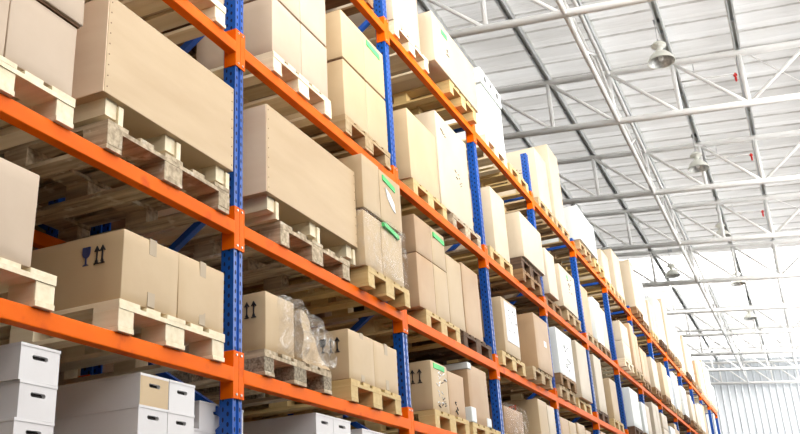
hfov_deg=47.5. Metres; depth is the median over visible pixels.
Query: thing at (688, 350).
carton
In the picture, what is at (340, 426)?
box
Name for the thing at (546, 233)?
wooden pallet
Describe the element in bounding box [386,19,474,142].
beam
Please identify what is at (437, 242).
carton
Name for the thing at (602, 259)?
carton
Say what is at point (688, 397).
carton
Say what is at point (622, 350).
carton
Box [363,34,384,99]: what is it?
carton
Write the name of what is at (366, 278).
wooden pallet
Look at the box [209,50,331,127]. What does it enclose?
wooden pallet
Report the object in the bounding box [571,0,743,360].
girder
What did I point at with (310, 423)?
box
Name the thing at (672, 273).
lamp
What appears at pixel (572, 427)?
carton
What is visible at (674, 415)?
beam
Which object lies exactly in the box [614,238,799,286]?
roof truss
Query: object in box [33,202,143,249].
carton
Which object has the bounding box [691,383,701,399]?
beam
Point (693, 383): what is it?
wooden pallet
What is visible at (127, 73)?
crate
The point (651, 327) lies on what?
carton
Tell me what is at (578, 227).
carton
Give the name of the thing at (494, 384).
upright
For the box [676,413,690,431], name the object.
beam
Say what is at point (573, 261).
upright
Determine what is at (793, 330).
roof truss
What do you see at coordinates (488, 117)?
carton
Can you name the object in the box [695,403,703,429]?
carton
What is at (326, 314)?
carton
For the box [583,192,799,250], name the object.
roof truss
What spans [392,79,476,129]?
wooden pallet
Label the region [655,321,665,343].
carton
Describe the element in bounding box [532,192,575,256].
beam
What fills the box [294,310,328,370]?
plastic wrap
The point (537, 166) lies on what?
carton
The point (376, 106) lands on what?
carton
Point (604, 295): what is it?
upright
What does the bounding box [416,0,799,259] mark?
ceiling
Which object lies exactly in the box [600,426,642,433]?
wooden pallet
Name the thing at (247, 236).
beam
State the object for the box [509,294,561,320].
wooden pallet
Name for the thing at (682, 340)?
carton
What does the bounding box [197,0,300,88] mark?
carton
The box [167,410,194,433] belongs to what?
box
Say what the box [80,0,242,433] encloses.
upright
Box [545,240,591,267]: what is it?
wooden pallet
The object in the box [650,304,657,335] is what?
carton
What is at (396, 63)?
wooden pallet
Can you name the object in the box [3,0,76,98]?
carton
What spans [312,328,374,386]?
carton
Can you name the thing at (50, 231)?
upright
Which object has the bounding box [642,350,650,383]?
carton
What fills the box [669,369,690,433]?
upright
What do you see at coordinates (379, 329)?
wooden pallet
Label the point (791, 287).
ceiling
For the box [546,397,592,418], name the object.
wooden pallet
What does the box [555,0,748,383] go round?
girder
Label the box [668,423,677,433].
carton
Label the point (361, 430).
box
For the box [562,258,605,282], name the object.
wooden pallet
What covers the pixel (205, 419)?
box
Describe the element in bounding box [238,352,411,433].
beam
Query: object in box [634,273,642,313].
carton
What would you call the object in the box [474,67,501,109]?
carton
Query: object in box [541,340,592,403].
carton
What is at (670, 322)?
carton
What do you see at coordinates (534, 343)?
carton
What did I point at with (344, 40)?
carton
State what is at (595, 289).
wooden pallet
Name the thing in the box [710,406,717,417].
beam
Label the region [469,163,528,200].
wooden pallet
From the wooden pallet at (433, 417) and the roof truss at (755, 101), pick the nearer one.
the wooden pallet at (433, 417)
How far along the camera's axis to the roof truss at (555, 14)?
16.06 m
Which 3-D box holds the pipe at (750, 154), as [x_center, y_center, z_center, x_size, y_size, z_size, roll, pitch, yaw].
[8.611,-1.758,23.912,1.152,0.857,0.060,-12,-23,21]
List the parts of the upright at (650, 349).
post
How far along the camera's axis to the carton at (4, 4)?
4.33 m
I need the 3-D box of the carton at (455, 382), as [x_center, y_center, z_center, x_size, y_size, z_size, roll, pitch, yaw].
[0.326,1.859,9.299,0.567,0.440,0.468,-12,-23,21]
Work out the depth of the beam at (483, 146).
12.83 m
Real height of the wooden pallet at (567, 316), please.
0.170 m
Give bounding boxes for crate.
[0,0,233,213]
[143,104,357,287]
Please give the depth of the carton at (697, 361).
33.09 m
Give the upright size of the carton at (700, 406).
0.875 m
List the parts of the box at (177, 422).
lid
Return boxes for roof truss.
[427,0,657,38]
[495,40,799,139]
[557,129,799,204]
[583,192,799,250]
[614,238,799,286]
[643,277,799,314]
[666,302,799,337]
[676,324,799,355]
[689,343,799,371]
[703,359,799,384]
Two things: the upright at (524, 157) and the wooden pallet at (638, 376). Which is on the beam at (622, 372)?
the wooden pallet at (638, 376)
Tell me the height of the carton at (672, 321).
1.204 m
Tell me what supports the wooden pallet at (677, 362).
on the beam at (670, 361)
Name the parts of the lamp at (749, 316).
lamp shade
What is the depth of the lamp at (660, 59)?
18.22 m
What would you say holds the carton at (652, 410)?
on the wooden pallet
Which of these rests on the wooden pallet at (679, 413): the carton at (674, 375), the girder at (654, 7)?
the carton at (674, 375)
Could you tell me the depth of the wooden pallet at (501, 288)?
12.73 m
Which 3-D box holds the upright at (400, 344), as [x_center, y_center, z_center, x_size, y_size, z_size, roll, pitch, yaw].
[-0.543,0.422,8.733,1.220,8.800,0.140,-12,-23,21]
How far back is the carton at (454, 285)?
9.78 m
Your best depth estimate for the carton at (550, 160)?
15.93 m
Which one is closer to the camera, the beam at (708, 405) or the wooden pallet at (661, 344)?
the wooden pallet at (661, 344)
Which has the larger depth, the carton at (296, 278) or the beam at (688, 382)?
the beam at (688, 382)
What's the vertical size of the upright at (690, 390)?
7.000 m
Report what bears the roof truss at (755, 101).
attached to the wall
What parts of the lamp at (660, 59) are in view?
suspension chain, lamp shade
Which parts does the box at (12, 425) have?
lid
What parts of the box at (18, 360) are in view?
lid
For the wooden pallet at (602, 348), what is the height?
0.170 m
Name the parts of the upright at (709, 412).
post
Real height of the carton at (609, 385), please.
0.770 m
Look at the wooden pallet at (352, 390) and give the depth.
7.29 m
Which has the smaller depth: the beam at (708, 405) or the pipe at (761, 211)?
the pipe at (761, 211)
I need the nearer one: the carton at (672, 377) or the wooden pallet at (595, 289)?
the wooden pallet at (595, 289)
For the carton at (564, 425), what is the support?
on the wooden pallet
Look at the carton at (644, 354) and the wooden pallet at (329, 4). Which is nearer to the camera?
the wooden pallet at (329, 4)
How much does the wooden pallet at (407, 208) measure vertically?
0.170 m
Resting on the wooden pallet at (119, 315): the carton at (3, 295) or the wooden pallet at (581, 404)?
the carton at (3, 295)
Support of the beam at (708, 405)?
attached to the upright at (709, 412)
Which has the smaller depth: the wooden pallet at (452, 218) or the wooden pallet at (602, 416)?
the wooden pallet at (452, 218)
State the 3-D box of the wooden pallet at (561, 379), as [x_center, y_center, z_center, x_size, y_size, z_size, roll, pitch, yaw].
[1.913,2.593,13.730,1.307,0.170,0.950,-12,-23,21]
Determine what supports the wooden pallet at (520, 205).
on the beam
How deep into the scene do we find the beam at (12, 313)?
4.68 m
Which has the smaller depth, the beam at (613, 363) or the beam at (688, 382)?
the beam at (613, 363)
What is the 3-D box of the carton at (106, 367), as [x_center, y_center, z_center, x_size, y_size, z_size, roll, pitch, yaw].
[-2.666,1.167,7.048,1.012,0.450,0.891,-12,-23,21]
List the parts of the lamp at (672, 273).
lamp shade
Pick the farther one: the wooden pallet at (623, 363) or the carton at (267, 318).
the wooden pallet at (623, 363)
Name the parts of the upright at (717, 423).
post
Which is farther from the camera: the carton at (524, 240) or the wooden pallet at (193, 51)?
the carton at (524, 240)
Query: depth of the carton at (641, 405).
19.01 m
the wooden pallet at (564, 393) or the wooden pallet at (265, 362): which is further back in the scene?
the wooden pallet at (564, 393)
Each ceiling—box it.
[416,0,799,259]
[639,269,799,329]
[687,339,799,359]
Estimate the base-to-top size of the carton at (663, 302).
1.494 m
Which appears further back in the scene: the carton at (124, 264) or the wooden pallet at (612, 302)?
the wooden pallet at (612, 302)
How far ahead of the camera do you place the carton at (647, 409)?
19.48 m
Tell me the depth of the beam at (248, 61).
7.20 m
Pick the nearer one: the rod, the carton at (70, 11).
the carton at (70, 11)
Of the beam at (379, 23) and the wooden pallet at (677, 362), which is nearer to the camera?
the beam at (379, 23)
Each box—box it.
[0,341,60,386]
[0,379,57,422]
[0,417,54,433]
[53,404,167,433]
[55,372,168,416]
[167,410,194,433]
[168,379,194,414]
[194,400,243,433]
[194,428,215,433]
[243,413,332,433]
[333,417,350,433]
[351,428,375,433]
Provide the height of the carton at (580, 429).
0.551 m
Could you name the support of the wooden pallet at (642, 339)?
on the beam at (654, 343)
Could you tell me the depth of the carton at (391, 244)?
8.02 m
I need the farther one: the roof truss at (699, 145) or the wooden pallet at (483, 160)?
the roof truss at (699, 145)
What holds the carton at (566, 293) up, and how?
on the wooden pallet at (567, 316)
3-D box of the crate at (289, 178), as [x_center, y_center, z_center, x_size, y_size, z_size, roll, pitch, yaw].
[-1.154,-0.103,7.228,1.102,0.840,1.421,-12,-23,21]
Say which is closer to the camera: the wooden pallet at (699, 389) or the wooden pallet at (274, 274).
the wooden pallet at (274, 274)
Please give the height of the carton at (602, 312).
0.800 m
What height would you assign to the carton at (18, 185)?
0.471 m
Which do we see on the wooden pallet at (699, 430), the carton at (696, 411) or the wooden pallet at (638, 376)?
the carton at (696, 411)
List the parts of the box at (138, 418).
lid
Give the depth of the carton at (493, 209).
11.91 m
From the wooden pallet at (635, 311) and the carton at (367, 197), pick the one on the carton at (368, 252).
the carton at (367, 197)
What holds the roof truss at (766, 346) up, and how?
attached to the wall
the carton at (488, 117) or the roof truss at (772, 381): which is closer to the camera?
the carton at (488, 117)
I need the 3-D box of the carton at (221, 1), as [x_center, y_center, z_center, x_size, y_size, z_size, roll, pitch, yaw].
[-1.947,-1.909,6.290,1.132,0.901,0.934,-12,-23,21]
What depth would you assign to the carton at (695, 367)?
31.88 m
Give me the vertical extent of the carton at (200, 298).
0.398 m
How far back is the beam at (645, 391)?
21.63 m
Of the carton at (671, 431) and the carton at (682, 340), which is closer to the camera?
the carton at (671, 431)
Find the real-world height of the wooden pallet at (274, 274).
0.170 m
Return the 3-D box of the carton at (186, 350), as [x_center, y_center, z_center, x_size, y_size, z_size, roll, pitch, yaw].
[-1.608,0.944,6.549,0.613,0.380,0.410,-12,-23,21]
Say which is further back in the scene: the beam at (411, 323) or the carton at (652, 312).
the carton at (652, 312)
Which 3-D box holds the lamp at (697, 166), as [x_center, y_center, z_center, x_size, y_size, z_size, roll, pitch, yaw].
[7.612,-1.686,23.462,0.539,0.982,0.539,8,-24,-28]
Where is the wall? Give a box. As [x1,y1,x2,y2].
[701,356,799,433]
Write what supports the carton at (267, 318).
on the wooden pallet at (265, 362)
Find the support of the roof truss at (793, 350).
attached to the wall
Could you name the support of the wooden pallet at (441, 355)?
on the beam
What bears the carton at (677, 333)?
on the wooden pallet at (682, 369)
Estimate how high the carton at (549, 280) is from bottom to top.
0.720 m
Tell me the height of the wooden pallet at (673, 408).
0.170 m
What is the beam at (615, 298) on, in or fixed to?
attached to the upright at (604, 295)
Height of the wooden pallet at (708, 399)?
0.170 m
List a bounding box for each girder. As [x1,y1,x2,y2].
[416,0,692,359]
[494,0,718,361]
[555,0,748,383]
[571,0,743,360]
[648,1,769,359]
[724,0,793,358]
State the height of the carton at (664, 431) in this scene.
0.394 m
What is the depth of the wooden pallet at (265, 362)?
6.23 m
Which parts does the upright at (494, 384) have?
post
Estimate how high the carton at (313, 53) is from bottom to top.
0.500 m
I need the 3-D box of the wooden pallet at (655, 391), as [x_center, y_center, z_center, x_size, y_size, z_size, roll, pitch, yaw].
[5.670,4.389,22.239,1.308,0.170,0.950,-12,-23,21]
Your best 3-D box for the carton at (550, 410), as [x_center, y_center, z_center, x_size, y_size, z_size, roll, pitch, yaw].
[1.684,2.980,12.623,0.910,0.600,0.392,-12,-23,21]
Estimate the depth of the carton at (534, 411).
12.02 m
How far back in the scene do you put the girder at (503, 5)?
23.27 m
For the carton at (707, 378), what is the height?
1.299 m
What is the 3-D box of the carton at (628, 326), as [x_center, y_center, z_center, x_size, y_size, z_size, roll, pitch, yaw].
[4.613,2.890,19.802,0.963,0.980,0.405,-12,-23,21]
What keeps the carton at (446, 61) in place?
on the wooden pallet at (418, 105)
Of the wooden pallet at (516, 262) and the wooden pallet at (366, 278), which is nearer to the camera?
the wooden pallet at (366, 278)
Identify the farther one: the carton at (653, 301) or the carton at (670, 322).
the carton at (670, 322)
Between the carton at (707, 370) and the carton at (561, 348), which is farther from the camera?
the carton at (707, 370)
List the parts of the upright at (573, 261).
post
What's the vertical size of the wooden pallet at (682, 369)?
0.170 m
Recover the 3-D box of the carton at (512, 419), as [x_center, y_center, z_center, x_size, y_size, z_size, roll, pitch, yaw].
[1.047,2.525,10.977,0.740,0.330,0.790,-12,-23,21]
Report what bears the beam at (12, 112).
attached to the upright
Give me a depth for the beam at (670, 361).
27.03 m
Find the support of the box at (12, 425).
on the box
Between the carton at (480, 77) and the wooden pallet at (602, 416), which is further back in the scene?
the wooden pallet at (602, 416)
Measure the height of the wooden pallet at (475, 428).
0.170 m
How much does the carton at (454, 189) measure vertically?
1.171 m
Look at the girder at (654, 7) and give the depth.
22.66 m
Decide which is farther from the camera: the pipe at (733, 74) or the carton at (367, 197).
the pipe at (733, 74)
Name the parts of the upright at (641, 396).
post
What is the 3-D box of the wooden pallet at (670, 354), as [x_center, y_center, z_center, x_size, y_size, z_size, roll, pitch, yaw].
[7.246,4.096,26.408,1.308,0.170,0.950,-12,-23,21]
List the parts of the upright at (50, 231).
post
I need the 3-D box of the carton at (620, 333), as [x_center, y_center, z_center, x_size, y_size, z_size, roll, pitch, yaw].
[4.192,2.520,19.005,1.011,0.418,0.850,-12,-23,21]
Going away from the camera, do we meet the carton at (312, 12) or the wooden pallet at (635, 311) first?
the carton at (312, 12)
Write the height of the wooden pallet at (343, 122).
0.170 m
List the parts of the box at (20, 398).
lid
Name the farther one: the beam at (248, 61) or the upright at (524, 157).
the upright at (524, 157)
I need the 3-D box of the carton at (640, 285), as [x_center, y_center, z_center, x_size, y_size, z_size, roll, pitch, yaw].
[5.648,2.215,23.075,1.013,1.103,0.933,-12,-23,21]
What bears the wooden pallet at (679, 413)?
on the beam at (679, 419)
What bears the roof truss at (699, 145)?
attached to the wall
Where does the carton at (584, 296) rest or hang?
on the wooden pallet at (593, 340)
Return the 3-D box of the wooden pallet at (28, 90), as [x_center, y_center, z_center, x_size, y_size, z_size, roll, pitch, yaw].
[-2.453,-0.545,4.483,1.306,0.170,0.950,-12,-23,21]
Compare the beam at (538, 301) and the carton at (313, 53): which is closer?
the carton at (313, 53)
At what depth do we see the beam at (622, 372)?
19.33 m
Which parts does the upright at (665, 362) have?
post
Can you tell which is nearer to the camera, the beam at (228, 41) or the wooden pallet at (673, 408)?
the beam at (228, 41)
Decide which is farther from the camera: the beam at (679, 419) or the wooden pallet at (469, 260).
the beam at (679, 419)
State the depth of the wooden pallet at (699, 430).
28.91 m
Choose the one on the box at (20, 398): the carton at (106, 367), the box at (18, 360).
the box at (18, 360)
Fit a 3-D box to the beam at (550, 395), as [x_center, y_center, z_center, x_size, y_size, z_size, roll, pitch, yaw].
[1.644,2.173,11.782,0.101,0.295,2.696,-12,-23,21]
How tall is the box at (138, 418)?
0.168 m
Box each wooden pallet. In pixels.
[0,55,75,150]
[0,119,229,241]
[0,257,56,311]
[0,298,224,385]
[85,0,225,44]
[151,348,331,406]
[160,23,196,60]
[167,221,349,295]
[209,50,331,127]
[213,378,401,421]
[242,266,410,325]
[298,114,390,170]
[311,309,460,352]
[325,0,372,15]
[350,409,469,433]
[353,306,363,319]
[362,20,428,83]
[389,331,492,364]
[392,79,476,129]
[400,178,447,225]
[421,213,481,256]
[447,350,525,381]
[450,245,513,283]
[462,134,507,178]
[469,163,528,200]
[469,422,500,433]
[477,256,540,284]
[477,268,542,301]
[486,365,552,397]
[487,372,576,393]
[488,384,575,406]
[504,197,554,227]
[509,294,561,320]
[536,217,569,247]
[538,309,581,333]
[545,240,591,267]
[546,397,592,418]
[560,409,609,427]
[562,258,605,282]
[565,330,598,350]
[578,418,624,433]
[580,277,615,298]
[589,291,626,311]
[589,343,611,361]
[600,358,634,377]
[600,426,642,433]
[605,306,643,323]
[605,368,644,384]
[621,320,649,334]
[621,379,651,393]
[635,387,661,400]
[636,330,658,345]
[638,339,667,354]
[644,395,671,406]
[647,349,674,362]
[655,357,681,368]
[663,404,676,414]
[665,409,683,420]
[667,415,690,425]
[669,367,685,376]
[675,372,692,382]
[678,379,696,388]
[678,420,697,430]
[679,425,702,433]
[685,385,701,394]
[688,391,706,399]
[694,396,710,403]
[698,401,714,408]
[704,405,717,413]
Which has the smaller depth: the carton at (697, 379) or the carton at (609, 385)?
the carton at (609, 385)
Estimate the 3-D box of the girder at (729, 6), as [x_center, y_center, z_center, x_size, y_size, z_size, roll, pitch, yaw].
[10.420,-1.124,26.252,0.150,0.200,59.575,-12,-23,21]
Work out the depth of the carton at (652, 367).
21.89 m
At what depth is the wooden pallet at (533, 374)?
12.13 m
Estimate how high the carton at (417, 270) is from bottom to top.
0.556 m
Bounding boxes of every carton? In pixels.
[0,0,9,55]
[0,157,38,268]
[0,292,7,298]
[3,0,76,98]
[31,229,178,317]
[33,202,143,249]
[35,0,84,28]
[77,363,113,377]
[140,0,222,18]
[177,253,223,333]
[182,345,188,352]
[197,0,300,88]
[223,0,299,20]
[242,276,302,289]
[242,291,293,358]
[250,24,327,101]
[284,59,367,135]
[298,0,325,46]
[302,209,382,277]
[308,311,358,328]
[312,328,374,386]
[325,9,364,79]
[326,0,419,54]
[330,82,387,151]
[338,153,380,219]
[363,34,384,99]
[364,252,435,317]
[373,340,398,394]
[378,169,401,235]
[380,222,403,286]
[390,11,477,112]
[393,108,439,200]
[401,214,431,262]
[409,360,449,413]
[414,110,473,230]
[430,227,445,271]
[433,264,449,321]
[442,362,491,427]
[444,186,509,262]
[445,84,505,157]
[445,254,465,331]
[447,371,465,419]
[458,262,482,341]
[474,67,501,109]
[478,147,551,212]
[480,296,520,360]
[485,312,553,376]
[489,398,548,433]
[489,405,523,433]
[505,211,544,276]
[505,248,558,301]
[534,144,565,228]
[541,205,597,263]
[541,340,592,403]
[546,405,556,433]
[549,326,575,381]
[554,263,578,318]
[559,285,592,335]
[559,354,607,414]
[559,416,569,433]
[568,421,576,433]
[575,423,584,433]
[579,249,610,282]
[584,378,620,421]
[588,296,604,346]
[589,248,624,299]
[595,340,631,363]
[600,308,609,350]
[601,259,639,309]
[606,320,629,347]
[607,323,638,370]
[620,346,646,380]
[621,278,648,324]
[622,387,642,430]
[633,334,641,372]
[633,357,660,391]
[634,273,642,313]
[634,300,654,332]
[639,402,648,433]
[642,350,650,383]
[645,296,663,326]
[645,402,658,433]
[645,405,652,433]
[647,362,670,398]
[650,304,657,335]
[655,298,670,349]
[655,317,678,358]
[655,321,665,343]
[655,405,661,433]
[659,413,668,431]
[661,428,668,433]
[663,302,673,353]
[663,330,682,366]
[663,372,679,410]
[667,375,671,389]
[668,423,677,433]
[668,426,675,433]
[669,388,674,405]
[672,321,680,360]
[674,335,691,375]
[674,375,682,412]
[677,333,684,368]
[677,345,694,380]
[678,386,686,403]
[681,401,689,417]
[681,404,700,426]
[685,374,700,386]
[686,394,694,420]
[688,359,704,391]
[692,361,699,377]
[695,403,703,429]
[699,360,707,391]
[699,403,707,433]
[700,406,705,431]
[702,367,712,401]
[707,370,713,402]
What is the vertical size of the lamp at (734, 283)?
0.982 m
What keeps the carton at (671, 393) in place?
on the wooden pallet at (673, 408)
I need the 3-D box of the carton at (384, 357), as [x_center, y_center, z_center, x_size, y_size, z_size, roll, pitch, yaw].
[-0.457,1.340,7.778,0.764,0.398,0.486,-12,-23,21]
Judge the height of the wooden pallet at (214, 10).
0.170 m
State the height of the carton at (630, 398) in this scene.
0.764 m
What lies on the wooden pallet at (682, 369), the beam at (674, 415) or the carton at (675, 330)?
the carton at (675, 330)
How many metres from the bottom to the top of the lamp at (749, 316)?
0.982 m
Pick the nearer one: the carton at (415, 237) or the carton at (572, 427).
the carton at (415, 237)
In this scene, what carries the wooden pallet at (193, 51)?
on the beam
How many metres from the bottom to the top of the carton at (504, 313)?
0.701 m
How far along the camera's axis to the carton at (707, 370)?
35.93 m
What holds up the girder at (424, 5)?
on the roof truss
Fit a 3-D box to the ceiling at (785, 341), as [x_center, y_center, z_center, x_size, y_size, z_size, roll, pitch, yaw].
[21.115,7.270,50.031,13.000,1.461,5.300,-12,-23,21]
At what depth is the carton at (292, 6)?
7.34 m
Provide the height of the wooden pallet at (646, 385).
0.170 m
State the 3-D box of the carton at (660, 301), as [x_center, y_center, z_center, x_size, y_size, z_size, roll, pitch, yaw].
[7.245,3.200,26.407,0.963,1.494,0.407,-12,-23,21]
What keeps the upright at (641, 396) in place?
on the floor
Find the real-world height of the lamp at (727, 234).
0.982 m
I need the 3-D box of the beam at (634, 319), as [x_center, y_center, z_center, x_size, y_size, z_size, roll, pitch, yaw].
[5.840,2.677,22.176,0.101,0.295,2.696,-12,-23,21]
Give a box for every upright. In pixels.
[35,197,65,249]
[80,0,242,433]
[288,0,411,430]
[446,127,504,433]
[504,153,560,433]
[546,238,599,433]
[581,282,626,428]
[611,305,644,403]
[635,334,662,413]
[646,353,679,432]
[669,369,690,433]
[678,383,694,432]
[703,404,714,433]
[706,413,720,433]
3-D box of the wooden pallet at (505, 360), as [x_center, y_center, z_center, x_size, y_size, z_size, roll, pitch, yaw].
[0.809,1.929,11.373,1.308,0.170,0.950,-12,-23,21]
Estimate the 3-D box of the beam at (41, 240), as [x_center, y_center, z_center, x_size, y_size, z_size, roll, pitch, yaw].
[-2.671,-0.107,5.218,0.101,0.295,2.696,-12,-23,21]
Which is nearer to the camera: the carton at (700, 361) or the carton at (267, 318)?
the carton at (267, 318)
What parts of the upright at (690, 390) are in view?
post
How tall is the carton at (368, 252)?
0.500 m
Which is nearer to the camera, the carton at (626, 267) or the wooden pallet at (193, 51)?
the wooden pallet at (193, 51)
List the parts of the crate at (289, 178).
panel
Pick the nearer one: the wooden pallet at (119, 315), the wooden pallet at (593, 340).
the wooden pallet at (119, 315)
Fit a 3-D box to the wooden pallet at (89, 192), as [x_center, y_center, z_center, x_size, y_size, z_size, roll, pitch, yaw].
[-1.927,-0.144,5.598,1.309,0.170,1.150,-12,-23,21]
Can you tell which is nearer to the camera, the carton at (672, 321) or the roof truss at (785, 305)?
the carton at (672, 321)
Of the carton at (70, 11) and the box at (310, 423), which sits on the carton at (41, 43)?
the carton at (70, 11)
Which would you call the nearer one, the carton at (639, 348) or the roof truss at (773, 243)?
the carton at (639, 348)
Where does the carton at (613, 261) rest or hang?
on the wooden pallet at (612, 302)
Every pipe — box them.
[681,64,737,82]
[706,146,752,160]
[723,197,763,216]
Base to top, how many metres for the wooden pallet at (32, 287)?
0.170 m
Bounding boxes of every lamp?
[648,18,675,68]
[665,239,692,277]
[688,133,708,172]
[713,208,730,237]
[731,258,745,285]
[744,296,756,319]
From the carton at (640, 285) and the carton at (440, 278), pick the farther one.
the carton at (640, 285)
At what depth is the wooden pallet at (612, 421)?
16.90 m
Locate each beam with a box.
[0,93,238,250]
[0,298,238,399]
[33,229,65,248]
[162,0,239,67]
[238,208,405,332]
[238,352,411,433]
[239,32,395,182]
[350,0,386,42]
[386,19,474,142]
[395,167,487,267]
[404,309,498,379]
[410,407,457,433]
[474,124,533,209]
[486,246,546,315]
[496,355,557,408]
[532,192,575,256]
[545,298,588,349]
[556,389,599,429]
[574,242,606,292]
[586,333,619,374]
[597,412,627,433]
[606,282,631,320]
[617,360,642,393]
[630,309,651,342]
[642,385,661,409]
[650,334,667,360]
[661,402,677,421]
[666,352,680,375]
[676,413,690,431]
[680,371,691,388]
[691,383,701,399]
[701,395,709,409]
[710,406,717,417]
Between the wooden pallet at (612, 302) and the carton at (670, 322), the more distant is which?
the carton at (670, 322)
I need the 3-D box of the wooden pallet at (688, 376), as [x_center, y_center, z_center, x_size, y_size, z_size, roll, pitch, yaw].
[8.856,5.325,29.829,1.308,0.170,0.950,-12,-23,21]
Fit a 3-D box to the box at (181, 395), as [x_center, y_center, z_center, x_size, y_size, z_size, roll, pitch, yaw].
[-1.672,1.107,5.259,1.002,0.168,0.236,-12,-23,21]
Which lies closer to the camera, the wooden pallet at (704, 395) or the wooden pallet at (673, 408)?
the wooden pallet at (673, 408)
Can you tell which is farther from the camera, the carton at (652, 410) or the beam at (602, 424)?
the carton at (652, 410)
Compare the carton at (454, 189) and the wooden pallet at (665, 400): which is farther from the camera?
the wooden pallet at (665, 400)
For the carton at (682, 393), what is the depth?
26.62 m
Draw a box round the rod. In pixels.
[749,55,799,80]
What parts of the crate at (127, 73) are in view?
panel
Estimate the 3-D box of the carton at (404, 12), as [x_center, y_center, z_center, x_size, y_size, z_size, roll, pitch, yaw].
[-0.320,-2.451,10.242,0.811,1.200,0.754,-12,-23,21]
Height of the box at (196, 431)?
0.168 m
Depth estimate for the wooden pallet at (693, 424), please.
27.84 m
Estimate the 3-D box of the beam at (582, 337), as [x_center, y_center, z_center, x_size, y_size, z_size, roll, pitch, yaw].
[2.658,1.745,14.596,0.101,0.295,2.696,-12,-23,21]
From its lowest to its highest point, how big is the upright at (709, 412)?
7.000 m
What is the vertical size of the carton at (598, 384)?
1.001 m
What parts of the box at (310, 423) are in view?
lid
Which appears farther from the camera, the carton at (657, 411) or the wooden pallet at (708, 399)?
the wooden pallet at (708, 399)
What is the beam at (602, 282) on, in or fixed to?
attached to the upright at (573, 261)
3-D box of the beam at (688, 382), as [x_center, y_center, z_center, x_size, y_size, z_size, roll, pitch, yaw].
[9.123,5.180,29.146,0.101,0.295,2.696,-12,-23,21]
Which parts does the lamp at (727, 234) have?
lamp shade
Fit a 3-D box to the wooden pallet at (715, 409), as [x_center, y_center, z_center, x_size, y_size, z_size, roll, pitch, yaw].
[12.126,7.818,36.770,1.309,0.170,0.950,-12,-23,21]
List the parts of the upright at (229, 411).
post, post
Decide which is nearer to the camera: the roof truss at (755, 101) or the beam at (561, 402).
the beam at (561, 402)
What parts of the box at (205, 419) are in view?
lid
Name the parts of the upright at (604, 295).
post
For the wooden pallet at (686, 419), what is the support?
on the beam at (679, 419)
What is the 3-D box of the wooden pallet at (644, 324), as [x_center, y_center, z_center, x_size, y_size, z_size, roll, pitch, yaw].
[5.547,2.836,22.892,1.308,0.170,0.950,-12,-23,21]
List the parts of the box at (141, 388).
lid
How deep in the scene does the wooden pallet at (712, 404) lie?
35.41 m
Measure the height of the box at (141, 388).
0.168 m
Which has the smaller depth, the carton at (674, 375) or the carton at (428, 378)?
the carton at (428, 378)
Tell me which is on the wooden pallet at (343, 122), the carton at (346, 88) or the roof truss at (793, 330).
the carton at (346, 88)
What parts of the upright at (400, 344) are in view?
post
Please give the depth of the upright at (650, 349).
23.18 m
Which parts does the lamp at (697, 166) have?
lamp shade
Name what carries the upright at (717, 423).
on the floor
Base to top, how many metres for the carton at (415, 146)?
0.801 m
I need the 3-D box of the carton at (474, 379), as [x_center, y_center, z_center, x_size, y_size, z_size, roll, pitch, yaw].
[0.583,1.991,9.944,0.621,0.632,0.654,-12,-23,21]
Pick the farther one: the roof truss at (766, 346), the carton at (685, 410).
the roof truss at (766, 346)
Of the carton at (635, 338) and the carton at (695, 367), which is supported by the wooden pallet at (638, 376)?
the carton at (635, 338)
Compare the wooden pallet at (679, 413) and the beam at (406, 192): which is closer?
the beam at (406, 192)
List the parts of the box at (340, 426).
lid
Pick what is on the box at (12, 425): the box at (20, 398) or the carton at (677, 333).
the box at (20, 398)
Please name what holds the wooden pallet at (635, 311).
on the beam
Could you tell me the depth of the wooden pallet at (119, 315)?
5.09 m
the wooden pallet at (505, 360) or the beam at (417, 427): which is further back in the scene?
the wooden pallet at (505, 360)
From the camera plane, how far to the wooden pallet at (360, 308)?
13.55 m
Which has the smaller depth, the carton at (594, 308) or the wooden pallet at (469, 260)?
the wooden pallet at (469, 260)
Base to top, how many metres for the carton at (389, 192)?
0.502 m
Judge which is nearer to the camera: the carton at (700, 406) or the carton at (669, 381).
the carton at (669, 381)
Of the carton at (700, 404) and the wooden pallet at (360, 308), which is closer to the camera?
the wooden pallet at (360, 308)
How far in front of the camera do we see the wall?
52.03 m
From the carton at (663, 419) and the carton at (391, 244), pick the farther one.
the carton at (663, 419)
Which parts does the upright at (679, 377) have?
post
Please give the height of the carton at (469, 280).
0.820 m
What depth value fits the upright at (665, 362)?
25.49 m
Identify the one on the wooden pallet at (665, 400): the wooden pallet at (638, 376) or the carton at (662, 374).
the carton at (662, 374)
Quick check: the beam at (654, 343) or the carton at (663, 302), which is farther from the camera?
the carton at (663, 302)
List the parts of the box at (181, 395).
lid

